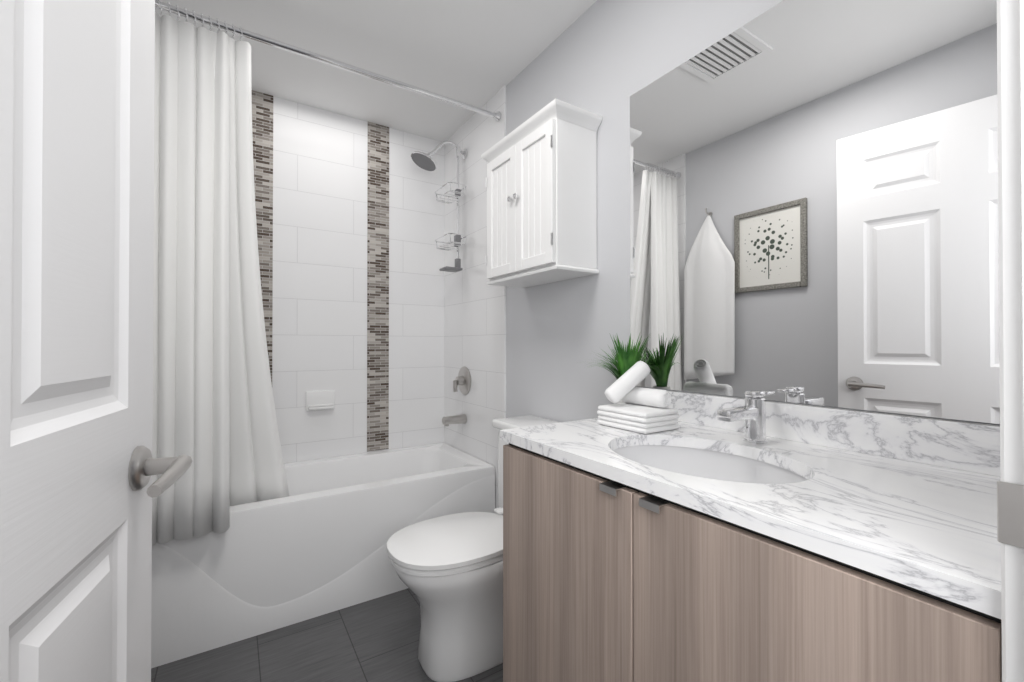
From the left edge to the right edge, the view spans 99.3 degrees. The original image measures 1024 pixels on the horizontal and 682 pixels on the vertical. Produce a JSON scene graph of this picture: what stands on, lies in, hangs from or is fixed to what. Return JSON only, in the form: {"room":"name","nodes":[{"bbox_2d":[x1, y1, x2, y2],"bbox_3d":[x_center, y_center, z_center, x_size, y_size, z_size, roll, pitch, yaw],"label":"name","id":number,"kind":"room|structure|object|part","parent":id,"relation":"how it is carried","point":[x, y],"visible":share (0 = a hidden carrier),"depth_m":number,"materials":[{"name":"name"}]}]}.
{"room":"bathroom","nodes":[
{"label":"bathroom","id":0,"kind":"room"},
{"bbox_2d":[151,588,502,681],"bbox_3d":[-0.003,1.196,0.810,1.700,0.080,4.180,0,0,-33],"label":"floor","id":1,"kind":"structure","parent":0,"point":[375,640],"depth_m":1.61,"materials":[{"name":"tile"}]},
{"bbox_2d":[151,443,494,667],"bbox_3d":[-0.890,0.915,2.194,1.476,0.500,0.672,0,0,-33],"label":"bathtub","id":2,"kind":"object","parent":1,"relation":"on","point":[313,544],"visible":0.69,"depth_m":1.83,"materials":[{"name":"white ceramic"}]},
{"bbox_2d":[387,415,559,681],"bbox_3d":[-0.106,0.753,1.673,0.731,0.818,0.406,0,0,-33],"label":"toilet","id":3,"kind":"object","parent":1,"relation":"on","point":[448,569],"visible":0.44,"depth_m":1.50,"materials":[{"name":"white ceramic"}]},
{"bbox_3d":[-0.200,0.730,1.614,0.509,0.060,0.388,0,0,-33],"label":"seat","id":4,"kind":"part","parent":3,"relation":"part of","materials":[{"name":"white plastic"}]},
{"bbox_3d":[-0.150,0.962,1.644,0.600,0.400,0.384,0,0,-33],"label":"bowl","id":5,"kind":"part","parent":3,"relation":"part of","materials":[{"name":"white ceramic"}]},
{"bbox_3d":[0.109,0.553,1.813,0.219,0.416,0.406,0,0,-33],"label":"tank","id":6,"kind":"part","parent":3,"relation":"part of","materials":[{"name":"white ceramic"}]},
{"bbox_2d":[500,390,1001,681],"bbox_3d":[0.450,0.640,0.963,0.571,1.034,0.942,0,0,-33],"label":"bathroom vanity","id":7,"kind":"object","parent":1,"relation":"on","point":[754,536],"visible":0.96,"depth_m":0.75,"materials":[{"name":"brown wood"}]},
{"bbox_2d":[579,333,655,403],"bbox_3d":[0.322,0.110,1.460,0.232,0.278,0.253,0,0,-33],"label":"plant","id":8,"kind":"object","parent":7,"relation":"on","point":[628,359],"visible":0.54,"depth_m":1.41,"materials":[{"name":"green plant"}]},
{"bbox_2d":[597,361,678,433],"bbox_3d":[0.363,0.153,1.263,0.146,0.188,0.185,0,0,-33],"label":"towels","id":9,"kind":"object","parent":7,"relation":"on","point":[644,410],"visible":1,"depth_m":1.24,"materials":[{"name":"white fabric"}]},
{"bbox_2d":[717,390,774,443],"bbox_3d":[0.575,0.185,1.057,0.210,0.124,0.054,0,0,-33],"label":"faucet","id":10,"kind":"object","parent":7,"relation":"on","point":[758,414],"depth_m":1.05,"materials":[{"name":"silver metal"}]},
{"bbox_2d":[997,0,1023,681],"bbox_3d":[0.142,0.036,0.119,0.972,2.230,0.148,0,0,-33],"label":"door frame","id":11,"kind":"structure","parent":1,"relation":"on","point":[1010,59],"depth_m":0.40,"materials":[{"name":"white paint"}]},
{"bbox_2d":[0,0,154,681],"bbox_3d":[-0.437,0.075,0.319,0.035,2.138,0.860,0,0,-24],"label":"door","id":12,"kind":"structure","parent":11,"relation":"attached to","point":[76,220],"depth_m":0.50,"materials":[{"name":"white wood"}]},
{"bbox_2d":[128,446,191,497],"bbox_3d":[-0.567,0.192,0.613,0.172,0.066,0.152,0,0,-24],"label":"door handle","id":13,"kind":"object","parent":12,"relation":"attached to","point":[144,465],"depth_m":0.65,"materials":[{"name":"silver metal"}]},
{"bbox_3d":[0.465,0.167,0.379,0.017,0.072,0.060,0,0,-33],"label":"door jamb strike","id":14,"kind":"part","parent":11,"relation":"part of","materials":[{"name":"silver metal"}]},
{"bbox_2d":[155,0,596,141],"bbox_3d":[-0.003,-1.374,0.828,1.700,0.080,4.180,0,0,-33],"label":"ceiling","id":15,"kind":"structure","parent":0,"point":[479,53],"depth_m":1.97,"materials":[{"name":"white paint"}]},
{"bbox_2d":[506,0,999,425],"bbox_3d":[0.671,-0.086,1.251,0.100,2.490,4.180,0,0,-33],"label":"wall","id":16,"kind":"structure","parent":0,"point":[605,59],"depth_m":1.68,"materials":[{"name":"grey paint"}]},
{"bbox_2d":[444,85,505,515],"bbox_3d":[-0.240,-0.077,2.568,0.010,2.490,0.760,0,0,-33],"label":"tile","id":17,"kind":"structure","parent":16,"relation":"attached to","point":[474,323],"depth_m":2.53,"materials":[{"name":"white tile"}]},
{"bbox_2d":[411,140,470,425],"bbox_3d":[-0.425,-0.344,2.538,0.333,1.688,0.236,0,0,-33],"label":"shower","id":18,"kind":"object","parent":17,"relation":"attached to","point":[427,162],"visible":1,"depth_m":2.58,"materials":[{"name":"silver metal"}]},
{"bbox_2d":[481,98,601,287],"bbox_3d":[0.096,-0.559,1.830,0.241,0.599,0.550,0,0,-33],"label":"upper cabinet","id":19,"kind":"object","parent":16,"relation":"attached to","point":[541,181],"visible":1,"depth_m":1.67,"materials":[{"name":"white wood"}]},
{"bbox_2d":[630,0,999,423],"bbox_3d":[0.683,-0.359,1.136,0.004,1.027,0.970,0,0,-33],"label":"mirror","id":20,"kind":"object","parent":16,"relation":"attached to","point":[813,202],"visible":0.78,"depth_m":1.03,"materials":[{"name":"clear glass"}]},
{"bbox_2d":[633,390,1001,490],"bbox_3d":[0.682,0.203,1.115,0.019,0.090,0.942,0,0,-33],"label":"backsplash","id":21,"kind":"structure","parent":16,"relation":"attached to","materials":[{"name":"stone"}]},
{"bbox_3d":[-1.105,-0.077,2.536,1.500,2.490,0.100,0,0,-33],"label":"wall","id":22,"kind":"structure","parent":0,"visible":0},
{"bbox_2d":[272,96,443,463],"bbox_3d":[-1.075,-0.078,2.489,1.500,2.490,0.010,0,0,-33],"label":"tile","id":23,"kind":"structure","parent":22,"relation":"attached to","point":[319,310],"depth_m":2.54,"materials":[{"name":"white tile"}]},
{"bbox_2d":[251,90,272,382],"bbox_3d":[-1.345,-0.332,2.310,0.130,1.984,0.004,0,0,-33],"label":"mosaic","id":24,"kind":"object","parent":23,"relation":"attached to","point":[262,119],"visible":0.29,"depth_m":2.33},
{"bbox_2d":[306,390,334,410],"bbox_3d":[-1.076,0.337,2.451,0.150,0.110,0.045,0,0,-33],"label":"soap dish","id":25,"kind":"object","parent":23,"relation":"attached to","point":[319,400],"visible":1,"depth_m":2.45,"materials":[{"name":"white ceramic"}]},
{"bbox_2d":[367,122,388,451],"bbox_3d":[-0.814,-0.330,2.650,0.130,1.984,0.004,0,0,-33],"label":"mosaic","id":26,"kind":"object","parent":23,"relation":"attached to","point":[378,298],"visible":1,"depth_m":2.65},
{"bbox_3d":[-0.676,-0.092,0.387,0.100,2.490,4.180,0,0,-33],"label":"wall","id":27,"kind":"structure","parent":0,"visible":0},
{"bbox_3d":[-1.494,-0.083,1.763,0.010,2.490,0.760,0,0,-33],"label":"tile","id":28,"kind":"structure","parent":27,"relation":"attached to","visible":0},
{"bbox_2d":[155,0,500,121],"bbox_3d":[-0.691,-1.187,1.900,1.476,0.052,0.052,0,0,-33],"label":"curtain rod","id":29,"kind":"object","parent":28,"relation":"attached to","point":[496,116],"visible":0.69,"depth_m":1.82,"materials":[{"name":"silver metal"}]},
{"bbox_2d":[152,0,288,544],"bbox_3d":[-1.124,-0.223,1.704,0.509,1.970,0.260,0,0,-33],"label":"curtain","id":30,"kind":"object","parent":29,"relation":"hanging from","point":[214,416],"visible":0.77,"depth_m":1.59,"materials":[{"name":"white fabric"}]}
]}

